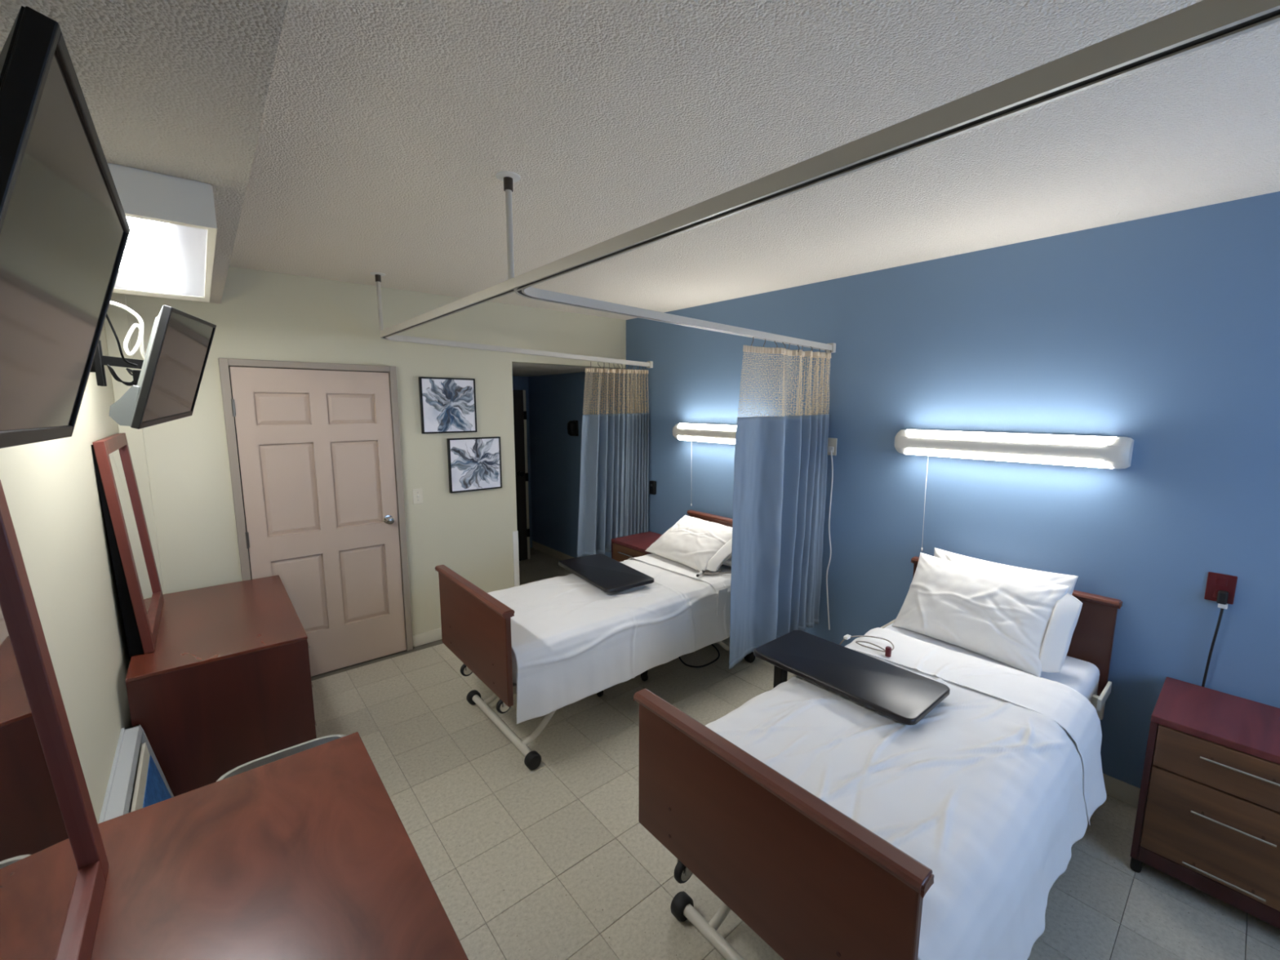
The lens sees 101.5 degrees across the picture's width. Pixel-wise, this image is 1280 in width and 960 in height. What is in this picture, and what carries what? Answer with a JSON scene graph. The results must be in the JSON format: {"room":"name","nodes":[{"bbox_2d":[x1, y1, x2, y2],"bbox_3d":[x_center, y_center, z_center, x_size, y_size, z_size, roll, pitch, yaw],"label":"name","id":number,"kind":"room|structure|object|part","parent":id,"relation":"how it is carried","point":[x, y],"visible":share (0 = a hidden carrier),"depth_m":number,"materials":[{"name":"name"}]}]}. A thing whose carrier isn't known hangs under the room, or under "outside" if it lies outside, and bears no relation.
{"room":"hospital room","nodes":[
{"label":"hospital room","id":0,"kind":"room"},
{"bbox_2d":[0,324,132,823],"bbox_3d":[-1.219,0.417,0.883,0.100,2.760,5.820,-7,11,-39],"label":"wall","id":1,"kind":"structure","parent":0,"point":[51,487],"depth_m":1.72,"materials":[{"name":"beige paint"}]},
{"bbox_2d":[89,340,143,386],"bbox_3d":[-1.968,-0.439,1.970,0.283,0.240,0.092,-7,11,-39],"label":"wall bracket","id":2,"kind":"object","parent":1,"relation":"attached to","point":[100,361],"visible":0.36,"depth_m":1.95,"materials":[{"name":"black metal"}]},
{"bbox_3d":[-1.942,-0.446,2.003,0.020,0.050,0.178,8,11,44],"label":"arm","id":3,"kind":"part","parent":2,"relation":"part of","materials":[{"name":"black metal"}]},
{"bbox_2d":[97,724,173,823],"bbox_3d":[-1.763,1.323,1.866,0.155,0.525,0.950,-7,11,-39],"label":"baseboard heater","id":4,"kind":"object","parent":1,"relation":"attached to","point":[137,780],"visible":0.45,"depth_m":1.99,"materials":[{"name":"grey metal"}]},
{"bbox_3d":[-1.818,1.329,1.820,0.012,0.525,0.950,-7,11,-39],"label":"panel","id":5,"kind":"part","parent":4,"relation":"part of","materials":[{"name":"grey metal"}]},
{"bbox_3d":[-1.735,1.383,1.888,0.084,0.360,0.935,-7,11,-39],"label":"panel","id":6,"kind":"part","parent":4,"relation":"part of","materials":[{"name":"blue metal"}]},
{"bbox_2d":[0,0,288,303],"bbox_3d":[-0.971,-0.862,0.894,0.520,0.231,5.600,-7,11,-39],"label":"ceiling","id":7,"kind":"structure","parent":1,"relation":"attached to","point":[177,88],"depth_m":0.99,"materials":[{"name":"beige paint"}]},
{"bbox_2d":[106,162,217,302],"bbox_3d":[-1.782,-0.830,1.886,0.360,0.118,1.400,-7,11,-39],"label":"ceiling fixture","id":8,"kind":"object","parent":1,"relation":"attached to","point":[169,252],"visible":0.66,"depth_m":1.55,"materials":[{"name":"white metal"}]},
{"bbox_3d":[-2.184,-0.845,2.368,0.320,0.010,0.090,-7,11,-39],"label":"plate","id":9,"kind":"part","parent":8,"relation":"part of","materials":[{"name":"white"}]},
{"bbox_2d":[114,216,207,297],"bbox_3d":[-1.754,-0.772,1.859,0.320,0.004,1.250,-7,11,-39],"label":"diffuser","id":10,"kind":"object","parent":8,"relation":"attached to","point":[159,257],"depth_m":1.80,"materials":[{"name":"white plastic"}]},
{"bbox_3d":[-0.968,-0.260,0.711,0.187,0.240,0.107,-7,11,-39],"label":"wall bracket","id":11,"kind":"object","parent":1,"relation":"attached to","visible":0},
{"bbox_2d":[0,5,130,448],"bbox_3d":[-0.870,-0.263,0.744,0.198,0.433,0.742,-7,11,-40],"label":"television","id":12,"kind":"object","parent":11,"relation":"attached to","point":[64,228],"visible":1,"depth_m":0.65,"materials":[{"name":"black plastic"}]},
{"bbox_2d":[109,305,216,429],"bbox_3d":[-1.871,-0.445,2.086,0.203,0.452,0.753,-4,9,-29],"label":"television","id":13,"kind":"object","parent":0,"point":[166,389],"visible":1,"depth_m":1.93,"materials":[{"name":"black plastic"}]},
{"bbox_2d":[106,314,141,386],"bbox_3d":[-1.853,-0.463,1.866,0.098,0.281,0.165,-7,11,-39],"label":"cable","id":14,"kind":"object","parent":13,"relation":"attached to","point":[135,373],"visible":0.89,"depth_m":1.89,"materials":[{"name":"black plastic"}]},
{"bbox_2d":[109,301,145,359],"bbox_3d":[-1.775,-0.499,1.756,0.082,0.212,0.285,1,8,7],"label":"cable","id":15,"kind":"object","parent":13,"relation":"attached to","point":[140,343],"visible":0.79,"depth_m":1.81,"materials":[{"name":"white plastic"}]},
{"bbox_2d":[125,266,626,635],"bbox_3d":[-1.595,-0.064,4.249,3.685,2.760,0.120,-7,11,-39],"label":"wall","id":16,"kind":"structure","parent":0,"point":[260,315],"depth_m":3.85,"materials":[{"name":"beige paint"}]},
{"bbox_2d":[103,292,164,594],"bbox_3d":[-2.925,0.216,3.071,0.100,2.530,0.025,-7,11,-39],"label":"wall","id":17,"kind":"structure","parent":16,"relation":"attached to","point":[118,317],"depth_m":2.98,"materials":[{"name":"beige paint"}]},
{"bbox_2d":[217,357,413,676],"bbox_3d":[-2.187,0.299,3.668,1.020,2.201,0.124,-7,11,-39],"label":"door","id":18,"kind":"structure","parent":16,"relation":"in","point":[314,451],"depth_m":3.67,"materials":[{"name":"beige paint"}]},
{"bbox_3d":[-2.355,-0.469,3.448,0.291,0.201,0.008,-7,11,-39],"label":"panel","id":19,"kind":"part","parent":18,"relation":"part of","materials":[{"name":"beige paint"}]},
{"bbox_3d":[-2.357,0.059,3.523,0.291,0.602,0.008,-7,11,-39],"label":"panel","id":20,"kind":"part","parent":18,"relation":"part of","materials":[{"name":"beige paint"}]},
{"bbox_3d":[-2.359,0.802,3.629,0.291,0.543,0.008,-7,11,-39],"label":"panel","id":21,"kind":"part","parent":18,"relation":"part of","materials":[{"name":"beige paint"}]},
{"bbox_3d":[-2.045,-0.504,3.705,0.293,0.201,0.008,-7,11,-39],"label":"panel","id":22,"kind":"part","parent":18,"relation":"part of","materials":[{"name":"beige paint"}]},
{"bbox_3d":[-2.046,0.023,3.780,0.293,0.602,0.008,-7,11,-39],"label":"panel","id":23,"kind":"part","parent":18,"relation":"part of","materials":[{"name":"beige paint"}]},
{"bbox_3d":[-2.049,0.767,3.886,0.293,0.543,0.008,-7,11,-39],"label":"panel","id":24,"kind":"part","parent":18,"relation":"part of","materials":[{"name":"beige paint"}]},
{"bbox_3d":[-1.870,0.300,3.900,0.066,0.066,0.070,-7,11,-39],"label":"knob","id":25,"kind":"part","parent":18,"relation":"part of","materials":[{"name":"silver metal"}]},
{"bbox_2d":[412,488,422,504],"bbox_3d":[-1.730,0.128,4.072,0.075,0.118,0.020,-7,11,-39],"label":"light switch","id":26,"kind":"object","parent":16,"relation":"attached to","point":[417,494],"visible":1,"depth_m":4.07,"materials":[{"name":"beige plastic"}]},
{"bbox_2d":[412,627,441,647],"bbox_3d":[-1.476,1.251,4.456,0.900,0.100,0.008,-7,11,-39],"label":"baseboard","id":27,"kind":"structure","parent":16,"relation":"attached to","point":[422,638],"depth_m":4.24,"materials":[{"name":"beige plastic"}]},
{"bbox_2d":[418,377,477,433],"bbox_3d":[-1.514,-0.590,4.140,0.432,0.431,0.035,-7,11,-39],"label":"print","id":28,"kind":"object","parent":16,"relation":"attached to","point":[447,405],"visible":1,"depth_m":4.12,"materials":[{"name":"multicoloured paper"}]},
{"bbox_2d":[446,436,502,493],"bbox_3d":[-1.364,-0.132,4.333,0.442,0.439,0.035,-7,11,-39],"label":"print","id":29,"kind":"object","parent":16,"relation":"attached to","point":[474,464],"visible":1,"depth_m":4.31,"materials":[{"name":"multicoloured paper"}]},
{"bbox_2d":[512,530,519,586],"bbox_3d":[-1.127,0.854,4.728,0.051,0.810,0.056,-7,11,-39],"label":"guard","id":30,"kind":"object","parent":16,"relation":"attached to","point":[515,534],"visible":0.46,"depth_m":4.68,"materials":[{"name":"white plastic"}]},
{"bbox_2d":[512,376,532,547],"bbox_3d":[-1.967,-0.213,6.601,1.440,2.390,0.100,-7,11,-39],"label":"wall","id":31,"kind":"structure","parent":0,"point":[519,383],"depth_m":6.89,"materials":[{"name":"blue paint"}]},
{"bbox_2d":[229,0,1279,319],"bbox_3d":[0.237,-1.166,1.884,3.885,0.100,5.820,-7,11,-39],"label":"ceiling","id":32,"kind":"structure","parent":0,"point":[387,128],"depth_m":1.65,"materials":[{"name":"beige paint"}]},
{"bbox_2d":[369,271,385,333],"bbox_3d":[-1.697,-1.147,3.407,0.090,0.379,0.089,-7,11,-39],"label":"hanger","id":33,"kind":"object","parent":32,"relation":"hanging from","point":[378,278],"visible":0.94,"depth_m":3.39,"materials":[{"name":"silver metal"}]},
{"bbox_2d":[495,170,520,279],"bbox_3d":[-0.489,-0.937,1.962,0.090,0.379,0.089,-7,11,-39],"label":"hanger","id":34,"kind":"object","parent":32,"relation":"hanging from","point":[508,178],"visible":0.91,"depth_m":1.95,"materials":[{"name":"silver metal"}]},
{"bbox_2d":[380,275,653,368],"bbox_3d":[-0.171,-0.898,3.422,2.403,0.108,2.061,-7,11,-39],"label":"track","id":35,"kind":"object","parent":34,"relation":"hanging from","point":[508,286],"visible":1,"depth_m":3.10,"materials":[{"name":"silver metal"}]},
{"bbox_2d":[577,361,648,557],"bbox_3d":[-0.240,-0.195,4.822,0.811,1.747,0.124,-7,11,-39],"label":"curtain","id":36,"kind":"object","parent":35,"relation":"hanging from","point":[613,504],"visible":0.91,"depth_m":4.82,"materials":[{"name":"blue fabric"}]},
{"bbox_3d":[-0.207,-0.786,4.763,0.728,0.395,0.099,-7,11,-39],"label":"net panel","id":37,"kind":"part","parent":36,"relation":"part of","materials":[{"name":"beige fabric"}]},
{"bbox_2d":[311,547,1279,959],"bbox_3d":[-0.423,1.564,3.059,3.885,0.120,7.850,-7,11,-39],"label":"floor","id":38,"kind":"structure","parent":0,"point":[555,860],"depth_m":2.33,"materials":[{"name":"beige tile"}]},
{"bbox_2d":[124,574,316,796],"bbox_3d":[-2.247,1.120,2.876,0.671,0.800,1.210,-7,11,-39],"label":"dresser","id":39,"kind":"object","parent":38,"relation":"on","point":[225,685],"visible":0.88,"depth_m":2.44,"materials":[{"name":"brown wood"}]},
{"bbox_2d":[91,432,164,657],"bbox_3d":[-2.534,0.265,2.612,0.106,0.965,0.865,-7,11,-39],"label":"dresser mirror","id":40,"kind":"object","parent":39,"relation":"on","point":[140,596],"visible":1,"depth_m":2.35,"materials":[{"name":"brown wood"}]},
{"bbox_3d":[-2.535,0.266,2.611,0.006,0.853,0.753,-12,14,-39],"label":"glass","id":41,"kind":"part","parent":40,"relation":"part of","materials":[{"name":"white mirror"}]},
{"bbox_2d":[90,731,468,959],"bbox_3d":[-0.825,1.361,1.215,0.671,0.800,1.210,-7,11,-39],"label":"dresser","id":42,"kind":"object","parent":38,"relation":"on","point":[308,854],"visible":0.96,"depth_m":1.26,"materials":[{"name":"brown wood"}]},
{"bbox_2d":[0,480,108,959],"bbox_3d":[-1.063,0.520,0.852,0.106,0.965,0.865,-7,11,-39],"label":"dresser mirror","id":43,"kind":"object","parent":42,"relation":"on","point":[54,863],"visible":1,"depth_m":1.06,"materials":[{"name":"brown wood"}]},
{"bbox_3d":[-1.065,0.521,0.851,0.006,0.853,0.753,-12,14,-39],"label":"glass","id":44,"kind":"part","parent":43,"relation":"part of","materials":[{"name":"white mirror"}]},
{"bbox_2d":[216,734,345,782],"bbox_3d":[-1.244,1.333,1.890,0.410,0.662,0.220,-7,11,-39],"label":"waste bin","id":45,"kind":"object","parent":38,"relation":"on","point":[301,747],"visible":0.12,"depth_m":1.91,"materials":[{"name":"grey plastic"}]},
{"bbox_2d":[512,390,529,560],"bbox_3d":[-1.700,-0.004,6.130,0.865,2.090,0.127,-7,11,-39],"label":"door","id":46,"kind":"structure","parent":38,"relation":"on","point":[519,396],"depth_m":6.36,"materials":[{"name":"brown wood"}]},
{"bbox_3d":[-1.442,-0.074,6.310,0.058,0.060,0.085,-7,11,-39],"label":"handle","id":47,"kind":"part","parent":46,"relation":"part of","materials":[{"name":"black metal"}]},
{"bbox_2d":[435,510,755,769],"bbox_3d":[-0.100,0.913,3.629,2.246,1.010,0.986,-7,11,-39],"label":"hospital bed","id":48,"kind":"object","parent":38,"relation":"on","point":[476,626],"visible":0.38,"depth_m":2.86,"materials":[{"name":"brown wood"}]},
{"bbox_3d":[-0.935,0.596,2.877,0.064,0.035,0.954,-7,11,-39],"label":"cap rail","id":49,"kind":"part","parent":48,"relation":"part of","materials":[{"name":"brown wood"}]},
{"bbox_3d":[-0.936,0.838,2.911,0.030,0.475,0.930,-7,11,-39],"label":"footboard","id":50,"kind":"part","parent":48,"relation":"part of","materials":[{"name":"brown wood"}]},
{"bbox_3d":[-0.820,1.194,3.403,0.459,0.445,0.033,-7,11,-39],"label":"leg","id":51,"kind":"part","parent":48,"relation":"part of","materials":[{"name":"beige metal"}]},
{"bbox_3d":[-0.107,0.812,3.608,2.110,0.185,0.890,-7,11,-39],"label":"mattress","id":52,"kind":"part","parent":48,"relation":"part of","materials":[{"name":"white fabric"}]},
{"bbox_3d":[-0.100,0.925,3.631,2.152,0.045,0.840,-7,11,-39],"label":"frame","id":53,"kind":"part","parent":48,"relation":"part of","materials":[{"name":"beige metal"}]},
{"bbox_3d":[-0.487,1.251,3.009,0.459,0.445,0.033,-7,11,-39],"label":"leg","id":54,"kind":"part","parent":48,"relation":"part of","materials":[{"name":"beige metal"}]},
{"bbox_2d":[487,553,731,724],"bbox_3d":[-0.128,0.872,3.598,2.055,0.434,0.984,-7,11,-39],"label":"sheet","id":55,"kind":"object","parent":48,"relation":"on","point":[573,640],"depth_m":3.12,"materials":[{"name":"white fabric"}]},
{"bbox_2d":[644,515,732,571],"bbox_3d":[0.435,0.485,4.093,0.433,0.285,0.753,-6,10,-36],"label":"pillow","id":56,"kind":"object","parent":55,"relation":"on","point":[697,544],"visible":0.95,"depth_m":3.98,"materials":[{"name":"white fabric"}]},
{"bbox_2d":[696,569,705,577],"bbox_3d":[0.426,0.657,3.680,0.107,0.028,0.049,-7,11,-39],"label":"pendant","id":57,"kind":"object","parent":55,"relation":"attached to","point":[702,571],"depth_m":3.68,"materials":[{"name":"metal"}]},
{"bbox_3d":[0.587,0.663,3.791,0.453,0.070,0.221,-2,8,-14],"label":"call button","id":58,"kind":"part","parent":55,"relation":"part of","materials":[{"name":"white plastic"}]},
{"bbox_2d":[722,555,731,566],"bbox_3d":[0.671,0.551,4.096,0.394,0.140,0.695,-7,11,-39],"label":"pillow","id":59,"kind":"object","parent":55,"relation":"on","point":[728,562],"visible":0.03,"depth_m":3.85,"materials":[{"name":"white fabric"}]},
{"bbox_3d":[0.739,0.334,4.253,0.064,0.035,0.954,-7,11,-39],"label":"cap rail","id":60,"kind":"part","parent":48,"relation":"part of","materials":[{"name":"brown wood"}]},
{"bbox_3d":[0.738,0.582,4.289,0.030,0.485,0.930,-7,11,-39],"label":"headboard","id":61,"kind":"part","parent":48,"relation":"part of","materials":[{"name":"brown wood"}]},
{"bbox_3d":[0.573,1.129,3.886,0.459,0.445,0.033,-7,11,-39],"label":"leg","id":62,"kind":"part","parent":48,"relation":"part of","materials":[{"name":"beige metal"}]},
{"bbox_2d":[558,553,653,697],"bbox_3d":[-0.257,1.015,3.739,0.400,0.777,0.740,-5,10,-34],"label":"table","id":63,"kind":"object","parent":38,"relation":"on","point":[606,574],"visible":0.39,"depth_m":3.61,"materials":[{"name":"black plastic"}]},
{"bbox_2d":[611,531,662,561],"bbox_3d":[0.062,0.899,4.834,0.508,0.700,0.500,-7,11,-39],"label":"nightstand","id":64,"kind":"object","parent":38,"relation":"on","point":[624,548],"visible":0.23,"depth_m":4.74,"materials":[{"name":"brown wood"}]},
{"bbox_3d":[-0.102,0.687,4.665,0.020,0.171,0.452,-7,11,-39],"label":"drawer","id":65,"kind":"part","parent":64,"relation":"part of","materials":[{"name":"brown wood"}]},
{"bbox_2d":[678,644,719,667],"bbox_3d":[0.468,1.353,4.092,0.319,0.012,0.477,4,9,24],"label":"cable","id":66,"kind":"object","parent":38,"relation":"on","point":[713,645],"visible":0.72,"depth_m":3.93,"materials":[{"name":"black rubber"}]},
{"bbox_2d":[753,630,950,724],"bbox_3d":[0.906,1.213,2.370,0.400,0.777,0.740,-7,11,-39],"label":"table","id":67,"kind":"object","parent":38,"relation":"on","point":[904,696],"visible":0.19,"depth_m":2.25,"materials":[{"name":"black plastic"}]},
{"bbox_2d":[633,556,1122,959],"bbox_3d":[1.139,1.118,2.216,2.246,1.010,0.986,-7,11,-39],"label":"hospital bed","id":68,"kind":"object","parent":38,"relation":"on","point":[811,881],"visible":0.44,"depth_m":1.46,"materials":[{"name":"brown wood"}]},
{"bbox_3d":[0.419,1.399,1.990,0.459,0.445,0.033,-7,11,-39],"label":"leg","id":69,"kind":"part","parent":68,"relation":"part of","materials":[{"name":"beige metal"}]},
{"bbox_3d":[0.303,1.043,1.499,0.030,0.475,0.930,-7,11,-39],"label":"footboard","id":70,"kind":"part","parent":68,"relation":"part of","materials":[{"name":"brown wood"}]},
{"bbox_3d":[0.304,0.801,1.464,0.064,0.035,0.954,-7,11,-39],"label":"cap rail","id":71,"kind":"part","parent":68,"relation":"part of","materials":[{"name":"brown wood"}]},
{"bbox_2d":[705,627,1106,959],"bbox_3d":[0.995,1.082,2.037,1.670,0.418,1.076,-7,11,-39],"label":"sheet","id":72,"kind":"object","parent":68,"relation":"on","point":[993,791],"depth_m":1.78,"materials":[{"name":"white fabric"}]},
{"bbox_3d":[1.164,0.824,2.642,0.147,0.077,0.261,-7,11,-39],"label":"call button","id":73,"kind":"part","parent":72,"relation":"part of","materials":[{"name":"plastic"}]},
{"bbox_2d":[892,551,1082,677],"bbox_3d":[1.732,0.663,2.673,0.294,0.386,0.758,-5,10,-33],"label":"pillow","id":74,"kind":"object","parent":68,"relation":"on","point":[1027,625],"visible":1,"depth_m":2.56,"materials":[{"name":"white fabric"}]},
{"bbox_3d":[1.132,1.018,2.195,2.110,0.185,0.890,-7,11,-39],"label":"mattress","id":75,"kind":"part","parent":68,"relation":"part of","materials":[{"name":"white fabric"}]},
{"bbox_2d":[933,547,1078,595],"bbox_3d":[1.877,0.655,2.789,0.205,0.442,0.664,-6,10,-36],"label":"pillow","id":76,"kind":"object","parent":68,"relation":"on","point":[1070,580],"visible":0.14,"depth_m":2.72,"materials":[{"name":"white fabric"}]},
{"bbox_3d":[1.977,0.787,2.876,0.030,0.485,0.930,-7,11,-39],"label":"headboard","id":77,"kind":"part","parent":68,"relation":"part of","materials":[{"name":"brown wood"}]},
{"bbox_3d":[1.978,0.539,2.841,0.064,0.035,0.954,-7,11,-39],"label":"cap rail","id":78,"kind":"part","parent":68,"relation":"part of","materials":[{"name":"brown wood"}]},
{"bbox_2d":[1129,676,1279,928],"bbox_3d":[2.377,1.296,2.093,0.508,0.700,0.500,-7,11,-39],"label":"nightstand","id":79,"kind":"object","parent":38,"relation":"on","point":[1207,818],"visible":1,"depth_m":2.00,"materials":[{"name":"brown wood"}]},
{"bbox_3d":[2.213,1.355,1.963,0.020,0.360,0.452,-7,11,-39],"label":"door","id":80,"kind":"part","parent":79,"relation":"part of","materials":[{"name":"brown wood"}]},
{"bbox_3d":[2.214,1.085,1.925,0.020,0.171,0.452,-7,11,-39],"label":"drawer","id":81,"kind":"part","parent":79,"relation":"part of","materials":[{"name":"brown wood"}]},
{"bbox_3d":[2.194,1.502,1.968,0.031,0.010,0.210,-7,11,-39],"label":"handle","id":82,"kind":"part","parent":79,"relation":"part of","materials":[{"name":"silver metal"}]},
{"bbox_3d":[2.195,1.284,1.937,0.031,0.010,0.210,-7,11,-39],"label":"handle","id":83,"kind":"part","parent":79,"relation":"part of","materials":[{"name":"silver metal"}]},
{"bbox_3d":[2.195,1.060,1.905,0.031,0.010,0.210,-7,11,-39],"label":"handle","id":84,"kind":"part","parent":79,"relation":"part of","materials":[{"name":"silver metal"}]},
{"bbox_2d":[528,191,1279,788],"bbox_3d":[1.065,-0.023,4.020,0.100,2.760,7.750,-7,11,-39],"label":"wall","id":85,"kind":"structure","parent":0,"point":[1161,332],"depth_m":2.65,"materials":[{"name":"blue paint"}]},
{"bbox_2d":[511,362,610,376],"bbox_3d":[-1.344,-1.240,5.707,1.440,0.100,2.030,-7,11,-39],"label":"ceiling","id":86,"kind":"structure","parent":85,"relation":"attached to","point":[518,369],"depth_m":5.43,"materials":[{"name":"beige paint"}]},
{"bbox_2d":[567,420,578,435],"bbox_3d":[-0.777,-0.595,6.009,0.120,0.180,0.120,-7,11,-39],"label":"soap dispenser","id":87,"kind":"object","parent":85,"relation":"attached to","point":[572,425],"visible":1,"depth_m":5.97,"materials":[{"name":"black plastic"}]},
{"bbox_3d":[-0.744,-0.598,6.037,0.012,0.180,0.100,-7,11,-39],"label":"plate","id":88,"kind":"part","parent":87,"relation":"part of","materials":[{"name":"black plastic"}]},
{"bbox_2d":[649,480,656,494],"bbox_3d":[0.123,0.073,5.062,0.039,0.130,0.070,-7,11,-39],"label":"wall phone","id":89,"kind":"object","parent":85,"relation":"attached to","point":[652,483],"visible":1,"depth_m":5.04,"materials":[{"name":"black plastic"}]},
{"bbox_2d":[672,422,736,506],"bbox_3d":[0.657,-0.090,4.344,0.105,0.735,1.060,-7,11,-39],"label":"wall lamp","id":90,"kind":"object","parent":85,"relation":"attached to","point":[721,433],"visible":0.65,"depth_m":4.37,"materials":[{"name":"white plastic"}]},
{"bbox_2d":[827,437,837,455],"bbox_3d":[1.317,-0.229,3.597,0.016,0.118,0.075,-7,11,-39],"label":"station","id":91,"kind":"object","parent":85,"relation":"attached to","point":[832,442],"visible":0.79,"depth_m":3.59,"materials":[{"name":"beige plastic"}]},
{"bbox_2d":[826,450,833,630],"bbox_3d":[1.331,0.430,3.651,0.022,1.271,0.079,-3,9,-20],"label":"cable","id":92,"kind":"object","parent":91,"relation":"hanging from","point":[830,451],"visible":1,"depth_m":3.66,"materials":[{"name":"white plastic"}]},
{"bbox_2d":[827,446,833,453],"bbox_3d":[1.314,-0.209,3.598,0.009,0.040,0.040,-7,11,-39],"label":"socket","id":93,"kind":"object","parent":91,"relation":"attached to","point":[829,448],"depth_m":3.60,"materials":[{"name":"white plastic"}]},
{"bbox_2d":[532,540,1140,807],"bbox_3d":[0.988,1.293,4.212,0.008,0.100,7.650,-7,11,-39],"label":"baseboard","id":94,"kind":"structure","parent":85,"relation":"attached to","point":[1121,790],"depth_m":2.59,"materials":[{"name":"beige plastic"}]},
{"bbox_2d":[514,0,1279,352],"bbox_3d":[1.431,-0.626,1.526,2.403,0.103,3.326,-7,11,-39],"label":"track","id":95,"kind":"object","parent":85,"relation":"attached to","point":[1203,24],"visible":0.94,"depth_m":0.81,"materials":[{"name":"silver metal"}]},
{"bbox_2d":[728,337,831,669],"bbox_3d":[0.911,0.113,3.327,1.012,1.966,0.137,-7,11,-42],"label":"curtain","id":96,"kind":"object","parent":95,"relation":"hanging from","point":[780,463],"visible":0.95,"depth_m":3.30,"materials":[{"name":"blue fabric"}]},
{"bbox_3d":[0.938,-0.586,3.259,0.929,0.399,0.099,-7,11,-41],"label":"net panel","id":97,"kind":"part","parent":96,"relation":"part of","materials":[{"name":"beige fabric"}]},
{"bbox_2d":[894,429,1133,551],"bbox_3d":[1.917,0.111,2.849,0.105,0.735,1.060,-7,11,-39],"label":"wall lamp","id":98,"kind":"object","parent":85,"relation":"attached to","point":[1083,451],"visible":1,"depth_m":2.69,"materials":[{"name":"white plastic"}]},
{"bbox_3d":[1.720,0.141,3.148,0.010,0.590,0.012,-7,11,-39],"label":"pull cord","id":99,"kind":"part","parent":98,"relation":"part of","materials":[{"name":"white plastic"}]},
{"bbox_2d":[1201,590,1228,687],"bbox_3d":[2.492,0.928,2.298,0.043,0.912,0.039,-7,11,-39],"label":"power cable","id":100,"kind":"object","parent":85,"relation":"attached to","point":[1222,596],"visible":0.73,"depth_m":2.25,"materials":[{"name":"plastic"}]},
{"bbox_2d":[1204,571,1237,604],"bbox_3d":[2.509,0.467,2.258,0.010,0.125,0.085,-7,11,-39],"label":"power outlet","id":101,"kind":"object","parent":85,"relation":"attached to","point":[1215,582],"visible":0.85,"depth_m":2.26,"materials":[{"name":"red plastic"}]},
{"bbox_2d":[1213,589,1218,597],"bbox_3d":[2.506,0.494,2.260,0.004,0.032,0.034,-7,11,-39],"label":"receptacle","id":102,"kind":"object","parent":101,"relation":"attached to","point":[1215,591],"depth_m":2.27,"materials":[{"name":"red plastic"}]},
{"bbox_2d":[1215,577,1227,586],"bbox_3d":[2.507,0.441,2.252,0.004,0.032,0.034,-7,11,-39],"label":"receptacle","id":103,"kind":"object","parent":101,"relation":"attached to","point":[1220,582],"depth_m":2.25,"materials":[{"name":"red plastic"}]}
]}

